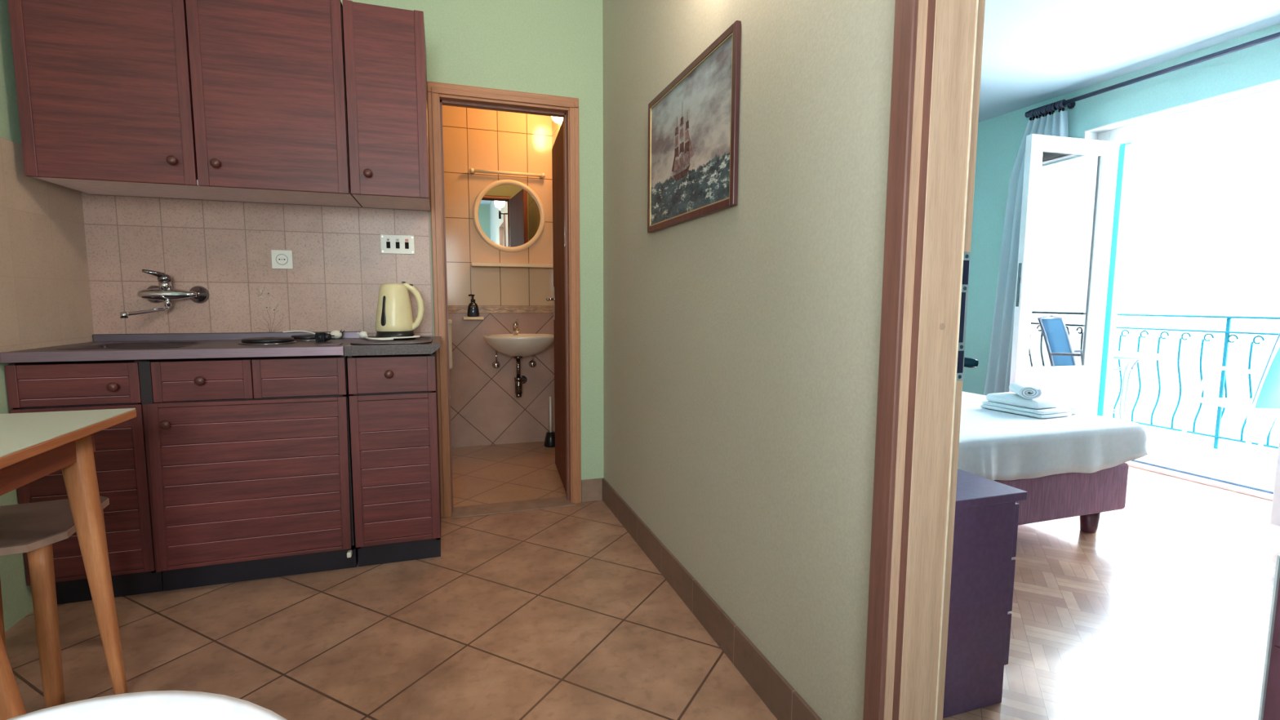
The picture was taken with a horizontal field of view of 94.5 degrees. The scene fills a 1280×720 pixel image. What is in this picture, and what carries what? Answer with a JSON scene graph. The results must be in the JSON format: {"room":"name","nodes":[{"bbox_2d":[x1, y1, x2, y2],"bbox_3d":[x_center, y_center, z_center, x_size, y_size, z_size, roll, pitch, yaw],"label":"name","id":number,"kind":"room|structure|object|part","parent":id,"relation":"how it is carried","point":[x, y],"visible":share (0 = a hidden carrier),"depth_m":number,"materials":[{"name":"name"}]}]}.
{"room":"kitchen","nodes":[
{"label":"kitchen","id":0,"kind":"room"},
{"bbox_2d":[0,0,33,631],"bbox_3d":[-1.531,-0.285,0.176,0.100,2.620,4.751,-2,6,-18],"label":"wall","id":1,"kind":"structure","parent":0,"point":[16,595],"depth_m":1.93,"materials":[{"name":"green paint"}]},
{"bbox_2d":[0,137,93,363],"bbox_3d":[-1.921,-0.317,1.525,0.008,0.718,1.751,-2,6,-18],"label":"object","id":2,"kind":"structure","parent":1,"relation":"attached to","point":[45,293],"depth_m":2.06,"materials":[{"name":"paint"}]},
{"bbox_2d":[340,0,603,479],"bbox_3d":[-1.209,-0.540,2.720,2.121,2.620,0.100,-2,6,-18],"label":"wall","id":3,"kind":"structure","parent":0,"point":[553,47],"depth_m":2.85,"materials":[{"name":"green paint"}]},
{"bbox_2d":[120,269,209,318],"bbox_3d":[-1.874,-0.263,2.332,0.222,0.188,0.252,-2,6,-18],"label":"kitchen faucet","id":4,"kind":"object","parent":3,"relation":"attached to","point":[164,291],"visible":1,"depth_m":2.37,"materials":[{"name":"silver metal"}]},
{"bbox_3d":[-1.915,-0.200,2.299,0.024,0.069,0.218,1,6,4],"label":"spout","id":5,"kind":"part","parent":4,"relation":"part of","materials":[{"name":"silver metal"}]},
{"bbox_3d":[-1.931,-0.338,2.365,0.092,0.046,0.046,-5,8,-42],"label":"lever","id":6,"kind":"part","parent":4,"relation":"part of","materials":[{"name":"silver metal"}]},
{"bbox_2d":[8,0,362,207],"bbox_3d":[-1.631,-0.992,2.248,0.973,0.705,0.421,-2,6,-18],"label":"upper cabinet","id":7,"kind":"object","parent":3,"relation":"attached to","point":[229,100],"visible":0.98,"depth_m":2.08,"materials":[{"name":"red wood"}]},
{"bbox_3d":[-1.811,-0.968,2.007,0.479,0.705,0.018,-2,6,-18],"label":"door","id":8,"kind":"part","parent":7,"relation":"part of","materials":[{"name":"red wood"}]},
{"bbox_3d":[-1.635,-0.698,2.069,0.032,0.032,0.029,-2,6,-18],"label":"knob","id":9,"kind":"part","parent":7,"relation":"part of","materials":[{"name":"brown wood"}]},
{"bbox_3d":[-1.639,-0.655,2.301,0.971,0.018,0.380,-2,6,-18],"label":"panel","id":10,"kind":"part","parent":7,"relation":"part of","materials":[{"name":"laminate"}]},
{"bbox_3d":[-1.513,-0.701,2.109,0.032,0.032,0.029,-2,6,-18],"label":"knob","id":11,"kind":"part","parent":7,"relation":"part of","materials":[{"name":"brown wood"}]},
{"bbox_3d":[-1.347,-0.982,2.161,0.487,0.705,0.018,-2,6,-18],"label":"door","id":12,"kind":"part","parent":7,"relation":"part of","materials":[{"name":"red wood"}]},
{"bbox_2d":[81,191,433,336],"bbox_3d":[-1.585,-0.449,2.546,1.294,0.730,0.009,-2,6,-18],"label":"tile backsplash","id":13,"kind":"structure","parent":3,"relation":"attached to","point":[224,248],"depth_m":2.52,"materials":[{"name":"tile"}]},
{"bbox_2d":[271,249,293,269],"bbox_3d":[-1.543,-0.433,2.552,0.080,0.080,0.010,-2,6,-18],"label":"wall socket","id":14,"kind":"object","parent":3,"relation":"attached to","point":[281,259],"visible":1,"depth_m":2.55,"materials":[{"name":"white plastic"}]},
{"bbox_2d":[342,0,431,211],"bbox_3d":[-1.030,-1.009,2.446,0.285,0.705,0.421,-2,6,-18],"label":"upper cabinet","id":15,"kind":"object","parent":3,"relation":"attached to","point":[385,48],"visible":1,"depth_m":2.28,"materials":[{"name":"red wood"}]},
{"bbox_3d":[-1.041,-0.715,2.265,0.032,0.032,0.029,-2,6,-18],"label":"knob","id":16,"kind":"part","parent":15,"relation":"part of","materials":[{"name":"brown wood"}]},
{"bbox_3d":[-1.038,-0.672,2.500,0.283,0.018,0.380,-2,6,-18],"label":"panel","id":17,"kind":"part","parent":15,"relation":"part of","materials":[{"name":"laminate"}]},
{"bbox_2d":[380,234,414,254],"bbox_3d":[-1.101,-0.525,2.690,0.144,0.085,0.011,-2,6,-18],"label":"switch panel","id":18,"kind":"object","parent":3,"relation":"attached to","point":[389,243],"visible":1,"depth_m":2.69,"materials":[{"name":"white plastic"}]},
{"bbox_2d":[386,241,390,248],"bbox_3d":[-1.137,-0.520,2.675,0.016,0.029,0.004,-2,6,-18],"label":"rocker switch","id":19,"kind":"object","parent":18,"relation":"attached to","point":[388,243],"depth_m":2.67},
{"bbox_2d":[395,241,399,248],"bbox_3d":[-1.100,-0.521,2.687,0.016,0.029,0.004,-2,6,-18],"label":"rocker switch","id":20,"kind":"object","parent":18,"relation":"attached to","point":[397,243],"depth_m":2.69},
{"bbox_2d":[404,242,408,248],"bbox_3d":[-1.063,-0.522,2.699,0.016,0.029,0.004,-2,6,-18],"label":"rocker switch","id":21,"kind":"object","parent":18,"relation":"attached to","point":[406,244],"depth_m":2.70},
{"bbox_2d":[426,81,581,517],"bbox_3d":[-0.651,-0.262,2.928,0.696,2.028,0.132,-2,6,-18],"label":"door frame","id":22,"kind":"structure","parent":3,"relation":"in","point":[439,94],"depth_m":2.85,"materials":[{"name":"wood"}]},
{"bbox_3d":[-0.646,-1.240,2.829,0.696,0.062,0.132,-2,6,-18],"label":"head casing","id":23,"kind":"part","parent":22,"relation":"part of","materials":[{"name":"wood"}]},
{"bbox_2d":[545,120,566,493],"bbox_3d":[-0.474,-0.278,3.377,0.091,1.948,0.610,-1,6,-14],"label":"bathroom door","id":24,"kind":"structure","parent":22,"relation":"attached to","point":[557,168],"depth_m":3.34,"materials":[{"name":"brown wood"}]},
{"bbox_3d":[-0.537,-0.340,3.554,0.056,0.200,0.115,-1,6,-14],"label":"handle","id":25,"kind":"part","parent":24,"relation":"part of","materials":[{"name":"silver metal"}]},
{"bbox_2d":[451,495,575,518],"bbox_3d":[-0.642,0.746,3.014,0.610,0.006,0.150,-2,6,-18],"label":"threshold","id":26,"kind":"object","parent":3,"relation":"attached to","point":[559,501],"depth_m":3.00,"materials":[{"name":"wood"}]},
{"bbox_2d":[581,478,602,502],"bbox_3d":[-0.253,0.682,3.105,0.111,0.118,0.010,-2,6,-18],"label":"baseboard","id":27,"kind":"structure","parent":3,"relation":"attached to","point":[591,489],"depth_m":3.10,"materials":[{"name":"tile"}]},
{"bbox_2d":[441,105,555,447],"bbox_3d":[-1.440,-0.681,4.108,1.681,2.620,0.104,-2,6,-18],"label":"wall","id":28,"kind":"structure","parent":0,"point":[473,138],"depth_m":4.21,"materials":[{"name":"tile"}]},
{"bbox_2d":[462,316,484,319],"bbox_3d":[-1.165,-0.293,4.133,0.138,0.020,0.105,-2,6,-18],"label":"soap shelf","id":29,"kind":"object","parent":28,"relation":"attached to","point":[464,317],"visible":1,"depth_m":4.08,"materials":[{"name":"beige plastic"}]},
{"bbox_2d":[466,293,479,316],"bbox_3d":[-1.163,-0.381,4.122,0.082,0.156,0.082,-2,6,-18],"label":"soap dispenser","id":30,"kind":"object","parent":29,"relation":"on","point":[472,312],"visible":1,"depth_m":4.11,"materials":[{"name":"black plastic"}]},
{"bbox_2d":[466,302,479,316],"bbox_3d":[-1.163,-0.356,4.125,0.082,0.106,0.082,-2,6,-18],"label":"bottle","id":31,"kind":"object","parent":30,"relation":"attached to","point":[472,312],"depth_m":4.11,"materials":[{"name":"black plastic"}]},
{"bbox_2d":[447,306,553,313],"bbox_3d":[-1.428,-0.353,4.143,1.707,0.050,0.108,-2,6,-18],"label":"trim","id":32,"kind":"structure","parent":28,"relation":"on","point":[451,309],"depth_m":4.24,"materials":[{"name":"tile"}]},
{"bbox_2d":[469,168,545,178],"bbox_3d":[-0.923,-1.305,4.138,0.521,0.034,0.052,-2,6,-18],"label":"towel rail","id":33,"kind":"object","parent":28,"relation":"attached to","point":[472,171],"visible":1,"depth_m":4.12,"materials":[{"name":"beige metal"}]},
{"bbox_3d":[-0.922,-1.304,4.129,0.488,0.022,0.022,-2,6,-18],"label":"rod","id":34,"kind":"part","parent":33,"relation":"part of","materials":[{"name":"beige plastic"}]},
{"bbox_2d":[472,179,545,252],"bbox_3d":[-0.921,-1.018,4.183,0.504,0.504,0.025,-2,6,-18],"label":"round mirror","id":35,"kind":"object","parent":28,"relation":"attached to","point":[508,215],"visible":1,"depth_m":4.18,"materials":[{"name":"beige plastic"}]},
{"bbox_2d":[471,262,553,267],"bbox_3d":[-0.892,-0.668,4.184,0.576,0.025,0.109,-2,6,-18],"label":"shelf","id":36,"kind":"object","parent":28,"relation":"attached to","point":[473,264],"visible":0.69,"depth_m":4.13,"materials":[{"name":"beige plastic"}]},
{"bbox_2d":[483,319,554,397],"bbox_3d":[-0.820,-0.006,4.108,0.512,0.553,0.427,-2,6,-18],"label":"washbasin","id":37,"kind":"object","parent":28,"relation":"attached to","point":[518,345],"visible":0.99,"depth_m":4.03,"materials":[{"name":"ceramic"}]},
{"bbox_2d":[512,319,519,335],"bbox_3d":[-0.872,-0.232,4.171,0.040,0.118,0.130,-2,6,-18],"label":"tap","id":38,"kind":"object","parent":37,"relation":"on","point":[515,325],"depth_m":4.20,"materials":[{"name":"silver metal"}]},
{"bbox_3d":[-0.819,-0.096,4.096,0.512,0.153,0.420,-2,6,-18],"label":"bowl","id":39,"kind":"part","parent":37,"relation":"part of","materials":[{"name":"ceramic"}]},
{"bbox_2d":[4,440,1279,719],"bbox_3d":[0.882,0.924,1.845,5.660,0.100,6.150,-2,6,-18],"label":"floor","id":40,"kind":"structure","parent":0,"point":[559,613],"depth_m":1.91,"materials":[{"name":"tile"}]},
{"bbox_2d":[0,634,26,719],"bbox_3d":[-1.387,0.717,1.056,0.326,0.450,0.384,-2,6,-18],"label":"wooden stool","id":41,"kind":"object","parent":40,"relation":"on","point":[11,705],"visible":0.88,"depth_m":1.23,"materials":[{"name":"orange wood"}]},
{"bbox_2d":[0,495,109,708],"bbox_3d":[-1.666,0.659,1.593,0.303,0.455,0.384,-2,6,-25],"label":"wooden stool","id":42,"kind":"object","parent":40,"relation":"on","point":[32,529],"visible":0.56,"depth_m":1.50,"materials":[{"name":"orange wood"}]},
{"bbox_3d":[-1.839,0.661,1.678,0.048,0.433,0.050,-2,6,-18],"label":"leg","id":43,"kind":"part","parent":42,"relation":"part of","materials":[{"name":"orange wood"}]},
{"bbox_3d":[-1.506,0.680,1.504,0.043,0.433,0.050,-2,6,-18],"label":"leg","id":44,"kind":"part","parent":42,"relation":"part of","materials":[{"name":"orange wood"}]},
{"bbox_3d":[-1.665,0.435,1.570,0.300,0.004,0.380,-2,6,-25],"label":"seat","id":45,"kind":"part","parent":42,"relation":"part of","materials":[{"name":"wood"}]},
{"bbox_3d":[-1.623,0.651,1.780,0.044,0.433,0.052,-2,6,-18],"label":"leg","id":46,"kind":"part","parent":42,"relation":"part of","materials":[{"name":"orange wood"}]},
{"bbox_2d":[0,408,136,694],"bbox_3d":[-1.471,0.559,1.124,0.503,0.750,0.982,-2,6,-18],"label":"dining table","id":47,"kind":"object","parent":40,"relation":"on","point":[34,446],"visible":0.98,"depth_m":1.48,"materials":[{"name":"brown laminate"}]},
{"bbox_3d":[-1.397,0.532,1.523,0.127,0.724,0.065,0,6,-3],"label":"leg","id":48,"kind":"part","parent":47,"relation":"part of","materials":[{"name":"orange wood"}]},
{"bbox_2d":[4,360,164,604],"bbox_3d":[-1.945,0.403,2.219,0.351,0.838,0.545,-2,6,-18],"label":"base cabinet","id":49,"kind":"object","parent":40,"relation":"on","point":[120,457],"visible":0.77,"depth_m":2.01,"materials":[{"name":"red wood"}]},
{"bbox_3d":[-1.870,0.081,1.962,0.351,0.139,0.018,-2,6,-18],"label":"drawer","id":50,"kind":"part","parent":49,"relation":"part of","materials":[{"name":"red wood"}]},
{"bbox_3d":[-1.871,0.450,2.000,0.351,0.592,0.018,-2,6,-18],"label":"door","id":51,"kind":"part","parent":49,"relation":"part of","materials":[{"name":"red wood"}]},
{"bbox_3d":[-1.759,0.090,1.976,0.032,0.032,0.029,-2,6,-18],"label":"knob","id":52,"kind":"part","parent":49,"relation":"part of","materials":[{"name":"brown wood"}]},
{"bbox_2d":[7,690,287,719],"bbox_3d":[-0.408,0.668,0.338,0.470,0.700,0.477,-2,6,-18],"label":"plastic chair","id":53,"kind":"object","parent":40,"relation":"on","point":[152,704],"visible":1,"depth_m":0.53,"materials":[{"name":"plastic"}]},
{"bbox_2d":[137,355,358,591],"bbox_3d":[-1.473,0.390,2.363,0.633,0.838,0.566,-2,6,-18],"label":"base cabinet","id":54,"kind":"object","parent":40,"relation":"on","point":[249,460],"visible":0.99,"depth_m":2.14,"materials":[{"name":"red wood"}]},
{"bbox_3d":[-1.615,0.221,2.014,0.032,0.032,0.030,-2,6,-18],"label":"knob","id":55,"kind":"part","parent":54,"relation":"part of","materials":[{"name":"brown wood"}]},
{"bbox_2d":[0,331,360,363],"bbox_3d":[-1.640,-0.009,2.281,0.980,0.164,0.543,-2,6,-18],"label":"countertop","id":56,"kind":"structure","parent":54,"relation":"on","point":[159,347],"depth_m":2.14,"materials":[{"name":"metal"}]},
{"bbox_3d":[-1.851,0.012,2.191,0.360,0.137,0.330,-2,6,-18],"label":"sink bowl","id":57,"kind":"part","parent":56,"relation":"part of","materials":[{"name":"metal"}]},
{"bbox_2d":[282,328,344,338],"bbox_3d":[-1.419,-0.112,2.567,0.255,0.043,0.042,0,6,-6],"label":"plug","id":58,"kind":"object","parent":56,"relation":"on","point":[337,334],"visible":0.82,"depth_m":2.57,"materials":[{"name":"plastic"}]},
{"bbox_2d":[315,331,334,342],"bbox_3d":[-1.286,-0.095,2.419,0.071,0.039,0.044,-2,6,-18],"label":"adapter","id":59,"kind":"object","parent":56,"relation":"on","point":[319,336],"visible":1,"depth_m":2.40,"materials":[{"name":"plastic"}]},
{"bbox_3d":[-1.182,-0.060,2.263,0.070,0.002,0.090,-2,6,-18],"label":"control plate","id":60,"kind":"part","parent":56,"relation":"part of","materials":[{"name":"metal"}]},
{"bbox_3d":[-1.525,0.072,2.052,0.032,0.032,0.029,-2,6,-18],"label":"knob","id":61,"kind":"part","parent":54,"relation":"part of","materials":[{"name":"brown wood"}]},
{"bbox_3d":[-1.529,0.072,2.075,0.295,0.140,0.018,-2,6,-18],"label":"drawer","id":62,"kind":"part","parent":54,"relation":"part of","materials":[{"name":"red wood"}]},
{"bbox_3d":[-1.392,0.437,2.146,0.616,0.597,0.018,-2,6,-20],"label":"door","id":63,"kind":"part","parent":54,"relation":"part of","materials":[{"name":"red wood"}]},
{"bbox_3d":[-1.244,0.064,2.170,0.300,0.140,0.018,-2,6,-18],"label":"drawer","id":64,"kind":"part","parent":54,"relation":"part of","materials":[{"name":"red wood"}]},
{"bbox_2d":[346,351,440,566],"bbox_3d":[-1.023,0.376,2.523,0.311,0.838,0.545,-2,6,-18],"label":"base cabinet","id":65,"kind":"object","parent":40,"relation":"on","point":[393,407],"visible":0.98,"depth_m":2.30,"materials":[{"name":"red wood"}]},
{"bbox_3d":[-0.951,0.054,2.241,0.032,0.032,0.029,-2,6,-18],"label":"knob","id":66,"kind":"part","parent":65,"relation":"part of","materials":[{"name":"brown wood"}]},
{"bbox_3d":[-0.947,0.056,2.268,0.310,0.138,0.018,-2,6,-18],"label":"drawer","id":67,"kind":"part","parent":65,"relation":"part of","materials":[{"name":"red wood"}]},
{"bbox_2d":[343,335,440,355],"bbox_3d":[-1.013,-0.066,2.484,0.337,0.040,0.542,-2,6,-18],"label":"countertop","id":68,"kind":"structure","parent":65,"relation":"on","point":[349,349],"depth_m":2.23,"materials":[{"name":"laminate"}]},
{"bbox_2d":[350,337,432,344],"bbox_3d":[-1.013,-0.081,2.439,0.296,0.006,0.364,-2,6,-18],"label":"metal tray","id":69,"kind":"object","parent":68,"relation":"on","point":[419,340],"visible":0.89,"depth_m":2.38,"materials":[{"name":"metal"}]},
{"bbox_2d":[357,281,424,340],"bbox_3d":[-1.050,-0.212,2.513,0.231,0.242,0.208,-5,8,-43],"label":"electric kettle","id":70,"kind":"object","parent":69,"relation":"on","point":[393,318],"visible":1,"depth_m":2.48,"materials":[{"name":"beige plastic"}]},
{"bbox_3d":[-1.046,-0.092,2.464,0.235,0.013,0.126,0,6,-6],"label":"cord","id":71,"kind":"part","parent":70,"relation":"part of","materials":[{"name":"white plastic"}]},
{"bbox_3d":[-0.972,-0.230,2.536,0.090,0.203,0.026,-2,6,-18],"label":"handle","id":72,"kind":"part","parent":70,"relation":"part of","materials":[{"name":"beige plastic"}]},
{"bbox_2d":[448,319,452,368],"bbox_3d":[-1.431,0.201,3.855,0.421,0.915,0.546,-2,6,-18],"label":"toilet","id":73,"kind":"object","parent":40,"relation":"on","point":[450,322],"visible":0.13,"depth_m":4.01,"materials":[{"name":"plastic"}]},
{"bbox_2d":[543,396,555,447],"bbox_3d":[-0.644,0.442,4.268,0.100,0.360,0.100,-2,6,-18],"label":"toilet brush","id":74,"kind":"object","parent":40,"relation":"on","point":[549,441],"visible":0.85,"depth_m":4.25,"materials":[{"name":"black plastic"}]},
{"bbox_3d":[-0.644,0.402,4.264,0.016,0.280,0.016,-2,6,-18],"label":"handle","id":75,"kind":"part","parent":74,"relation":"part of","materials":[{"name":"white plastic"}]},
{"bbox_2d":[942,468,1026,718],"bbox_3d":[0.679,0.594,1.762,0.432,0.571,0.631,-2,6,-18],"label":"dresser","id":76,"kind":"object","parent":40,"relation":"on","point":[986,519],"visible":0.34,"depth_m":1.50,"materials":[{"name":"purple wood"}]},
{"bbox_3d":[0.866,0.702,1.835,0.017,0.141,0.609,-2,6,-18],"label":"drawer","id":77,"kind":"part","parent":76,"relation":"part of","materials":[{"name":"wood"}]},
{"bbox_3d":[0.867,0.555,1.821,0.017,0.141,0.609,-2,6,-18],"label":"drawer","id":78,"kind":"part","parent":76,"relation":"part of","materials":[{"name":"wood"}]},
{"bbox_3d":[0.868,0.409,1.806,0.017,0.142,0.609,-2,6,-18],"label":"drawer","id":79,"kind":"part","parent":76,"relation":"part of","materials":[{"name":"wood"}]},
{"bbox_2d":[994,462,1128,533],"bbox_3d":[1.168,0.462,3.410,1.570,0.508,2.085,-2,6,-18],"label":"bed","id":80,"kind":"object","parent":40,"relation":"on","point":[1068,495],"visible":0.15,"depth_m":2.56,"materials":[{"name":"wood"}]},
{"bbox_2d":[957,391,1147,480],"bbox_3d":[1.197,0.303,3.331,1.605,0.198,2.021,-2,6,-18],"label":"sheet","id":81,"kind":"object","parent":80,"relation":"on","point":[994,444],"visible":0.47,"depth_m":2.51,"materials":[{"name":"fabric"}]},
{"bbox_2d":[980,400,1071,418],"bbox_3d":[1.869,0.233,2.877,0.210,0.033,0.315,-2,6,-22],"label":"folded towel","id":82,"kind":"object","parent":81,"relation":"on","point":[1058,411],"visible":0.79,"depth_m":2.77,"materials":[{"name":"fabric"}]},
{"bbox_2d":[986,391,1061,408],"bbox_3d":[1.861,0.195,2.881,0.180,0.039,0.265,-2,6,-22],"label":"folded towel","id":83,"kind":"object","parent":82,"relation":"on","point":[1007,397],"visible":0.96,"depth_m":2.80,"materials":[{"name":"fabric"}]},
{"bbox_2d":[1008,381,1041,399],"bbox_3d":[1.863,0.146,2.867,0.090,0.058,0.200,2,6,20],"label":"rolled towel","id":84,"kind":"object","parent":83,"relation":"on","point":[1028,391],"visible":1,"depth_m":2.79,"materials":[{"name":"fabric"}]},
{"bbox_2d":[1059,404,1080,413],"bbox_3d":[2.053,0.236,2.864,0.080,0.032,0.110,-2,6,-18],"label":"towel","id":85,"kind":"object","parent":81,"relation":"on","point":[1074,410],"visible":0.3,"depth_m":2.82,"materials":[{"name":"fabric"}]},
{"bbox_3d":[2.074,0.730,2.731,0.084,0.118,0.084,-2,6,-18],"label":"leg","id":86,"kind":"part","parent":80,"relation":"part of","materials":[{"name":"brown wood"}]},
{"bbox_2d":[1257,554,1279,719],"bbox_3d":[1.877,0.710,1.228,0.605,0.457,0.605,-2,6,-18],"label":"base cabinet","id":87,"kind":"object","parent":40,"relation":"on","point":[1269,706],"visible":1,"depth_m":1.42,"materials":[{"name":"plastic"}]},
{"bbox_3d":[1.607,0.813,1.147,0.006,0.206,0.587,-2,6,-18],"label":"drawer","id":88,"kind":"part","parent":87,"relation":"part of","materials":[{"name":"wood"}]},
{"bbox_3d":[1.608,0.603,1.126,0.006,0.204,0.587,-2,6,-18],"label":"drawer","id":89,"kind":"part","parent":87,"relation":"part of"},
{"bbox_2d":[551,0,895,719],"bbox_3d":[0.347,-0.419,1.582,0.125,2.620,6.050,-2,6,-18],"label":"wall","id":90,"kind":"structure","parent":0,"point":[741,341],"depth_m":1.51,"materials":[{"name":"beige paint"}]},
{"bbox_2d":[551,116,563,123],"bbox_3d":[-0.534,-1.638,3.870,0.105,0.170,0.170,-2,6,-18],"label":"lamp","id":91,"kind":"object","parent":90,"relation":"attached to","point":[557,119],"visible":0.25,"depth_m":3.85,"materials":[{"name":"beige plastic"}]},
{"bbox_2d":[647,20,741,232],"bbox_3d":[0.150,-0.702,1.945,0.016,0.484,0.720,-2,6,-18],"label":"framed painting","id":92,"kind":"object","parent":90,"relation":"attached to","point":[693,122],"visible":1,"depth_m":1.85,"materials":[{"name":"fabric"}]},
{"bbox_2d":[602,477,822,719],"bbox_3d":[0.125,0.779,2.163,0.010,0.118,2.046,-2,6,-18],"label":"baseboard","id":93,"kind":"structure","parent":90,"relation":"attached to","point":[773,689],"depth_m":1.80,"materials":[{"name":"tile"}]},
{"bbox_2d":[862,0,985,719],"bbox_3d":[0.675,-0.085,0.725,0.214,2.130,0.900,-2,6,-18],"label":"door frame","id":94,"kind":"structure","parent":90,"relation":"in","point":[938,44],"depth_m":1.06,"materials":[{"name":"brown wood"}]},
{"bbox_3d":[0.458,-0.120,1.066,0.018,2.130,0.050,-2,6,-18],"label":"casing","id":95,"kind":"part","parent":94,"relation":"part of","materials":[{"name":"wood"}]},
{"bbox_3d":[0.586,-0.079,1.083,0.028,0.235,0.002,-2,6,-18],"label":"strike plate","id":96,"kind":"part","parent":94,"relation":"part of","materials":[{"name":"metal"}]},
{"bbox_3d":[0.611,0.004,1.139,0.074,0.036,0.034,1,6,12],"label":"lever handle","id":97,"kind":"part","parent":94,"relation":"part of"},
{"bbox_2d":[962,23,1279,395],"bbox_3d":[3.597,-0.506,2.683,0.300,2.800,5.700,-2,6,-18],"label":"wall","id":98,"kind":"structure","parent":0,"point":[999,138],"depth_m":4.04,"materials":[{"name":"green paint"}]},
{"bbox_2d":[1097,146,1119,415],"bbox_3d":[3.205,-0.448,4.438,0.035,2.090,0.650,-1,6,-12],"label":"window shutter","id":99,"kind":"object","parent":98,"relation":"attached to","point":[1119,146],"visible":0.02,"depth_m":4.12,"materials":[{"name":"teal paint"}]},
{"bbox_2d":[1024,31,1279,120],"bbox_3d":[3.196,-1.637,3.132,0.118,0.077,2.418,-2,6,-18],"label":"curtain rod","id":100,"kind":"object","parent":98,"relation":"attached to","point":[1050,108],"visible":1,"depth_m":3.58,"materials":[{"name":"grey metal"}]},
{"bbox_2d":[983,110,1068,395],"bbox_3d":[2.806,-0.581,4.337,0.080,2.280,0.552,-2,6,-18],"label":"sheer curtain","id":101,"kind":"object","parent":100,"relation":"hanging from","point":[998,369],"visible":0.33,"depth_m":4.42,"materials":[{"name":"fabric"}]},
{"bbox_2d":[1083,79,1279,139],"bbox_3d":[3.365,-0.376,3.392,0.303,2.197,1.562,-2,6,-18],"label":"trim","id":102,"kind":"structure","parent":98,"relation":"attached to","point":[1091,134],"depth_m":3.48,"materials":[{"name":"paint"}]},
{"bbox_2d":[1093,86,1279,500],"bbox_3d":[3.381,-0.363,3.398,0.230,2.210,1.546,-2,6,-18],"label":"door frame","id":103,"kind":"structure","parent":98,"relation":"in","point":[1266,101],"depth_m":3.84,"materials":[{"name":"white paint"},{"name":"wood"}]},
{"bbox_2d":[1008,133,1115,414],"bbox_3d":[2.791,-0.410,3.938,0.694,2.060,0.045,-1,6,-15],"label":"balcony door","id":104,"kind":"structure","parent":103,"relation":"attached to","point":[1067,184],"depth_m":3.91,"materials":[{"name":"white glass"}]},
{"bbox_3d":[2.794,-0.649,3.914,0.508,1.390,0.006,-1,6,-15],"label":"glass pane","id":105,"kind":"part","parent":104,"relation":"part of","materials":[{"name":"white"}]},
{"bbox_2d":[1270,438,1279,526],"bbox_3d":[3.224,-0.277,2.641,0.694,2.060,0.045,-1,6,-10],"label":"balcony door","id":106,"kind":"structure","parent":103,"relation":"attached to","point":[1275,511],"depth_m":2.68,"materials":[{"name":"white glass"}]},
{"bbox_2d":[977,0,1279,122],"bbox_3d":[2.089,-1.756,2.053,3.550,0.240,5.700,-2,6,-18],"label":"ceiling","id":107,"kind":"structure","parent":0,"point":[1034,51],"depth_m":3.21,"materials":[{"name":"paint"}]},
{"bbox_2d":[1138,429,1277,489],"bbox_3d":[3.900,0.796,4.082,1.320,0.230,7.900,-2,6,-18],"label":"floor","id":108,"kind":"structure","parent":0,"point":[1197,455],"depth_m":4.07,"materials":[{"name":"tile"}]},
{"bbox_2d":[1109,351,1172,443],"bbox_3d":[3.634,0.291,4.524,0.600,0.685,0.600,-2,6,-18],"label":"bistro table","id":109,"kind":"object","parent":108,"relation":"on","point":[1131,356],"visible":0.44,"depth_m":4.43,"materials":[{"name":"grey paint"}]},
{"bbox_3d":[3.606,0.316,4.360,0.014,0.669,0.213,1,6,9],"label":"leg","id":110,"kind":"part","parent":109,"relation":"part of","materials":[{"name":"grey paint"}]},
{"bbox_3d":[3.799,0.303,4.498,0.213,0.669,0.014,1,6,9],"label":"leg","id":111,"kind":"part","parent":109,"relation":"part of","materials":[{"name":"grey paint"}]},
{"bbox_2d":[1108,313,1279,448],"bbox_3d":[4.103,0.117,4.822,0.088,0.976,6.100,-2,6,-18],"label":"balcony railing","id":112,"kind":"object","parent":108,"relation":"on","point":[1223,384],"visible":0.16,"depth_m":4.42,"materials":[{"name":"teal metal"}]},
{"bbox_3d":[4.247,0.176,4.317,0.020,0.960,0.020,-2,6,-18],"label":"post","id":113,"kind":"part","parent":112,"relation":"part of","materials":[{"name":"teal metal"}]},
{"bbox_2d":[1172,332,1279,480],"bbox_3d":[3.966,0.230,3.733,0.534,0.976,0.723,1,6,7],"label":"garden chair","id":114,"kind":"object","parent":108,"relation":"on","point":[1265,398],"visible":1,"depth_m":3.59,"materials":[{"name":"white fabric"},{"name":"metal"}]},
{"bbox_3d":[3.725,0.369,3.847,0.028,0.673,0.583,1,6,6],"label":"arm","id":115,"kind":"part","parent":114,"relation":"part of","materials":[{"name":"metal"}]},
{"bbox_3d":[3.966,0.290,3.775,0.520,0.024,0.451,1,6,7],"label":"seat frame","id":116,"kind":"part","parent":114,"relation":"part of","materials":[{"name":"metal"}]},
{"bbox_3d":[3.970,0.290,3.780,0.500,0.024,0.420,1,6,7],"label":"seat","id":117,"kind":"part","parent":114,"relation":"part of","materials":[{"name":"blue"}]},
{"bbox_3d":[3.696,0.269,3.513,0.036,0.936,0.177,1,6,4],"label":"leg","id":118,"kind":"part","parent":114,"relation":"part of","materials":[{"name":"metal"}]},
{"bbox_3d":[4.222,0.377,3.789,0.028,0.673,0.583,1,6,7],"label":"arm","id":119,"kind":"part","parent":114,"relation":"part of","materials":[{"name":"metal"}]},
{"bbox_3d":[3.936,0.057,3.452,0.501,0.491,0.159,1,6,7],"label":"backrest","id":120,"kind":"part","parent":114,"relation":"part of","materials":[{"name":"blue"}]},
{"label":"outside","id":121,"kind":"structure","parent":0,"visible":0},
{"bbox_2d":[1108,110,1279,453],"bbox_3d":[6.982,0.600,9.803,1.030,11.000,30.000,-2,6,-18],"label":"window opening","id":122,"kind":"structure","parent":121,"point":[1202,232],"depth_m":7.55,"materials":[{"name":"white"}]}
]}

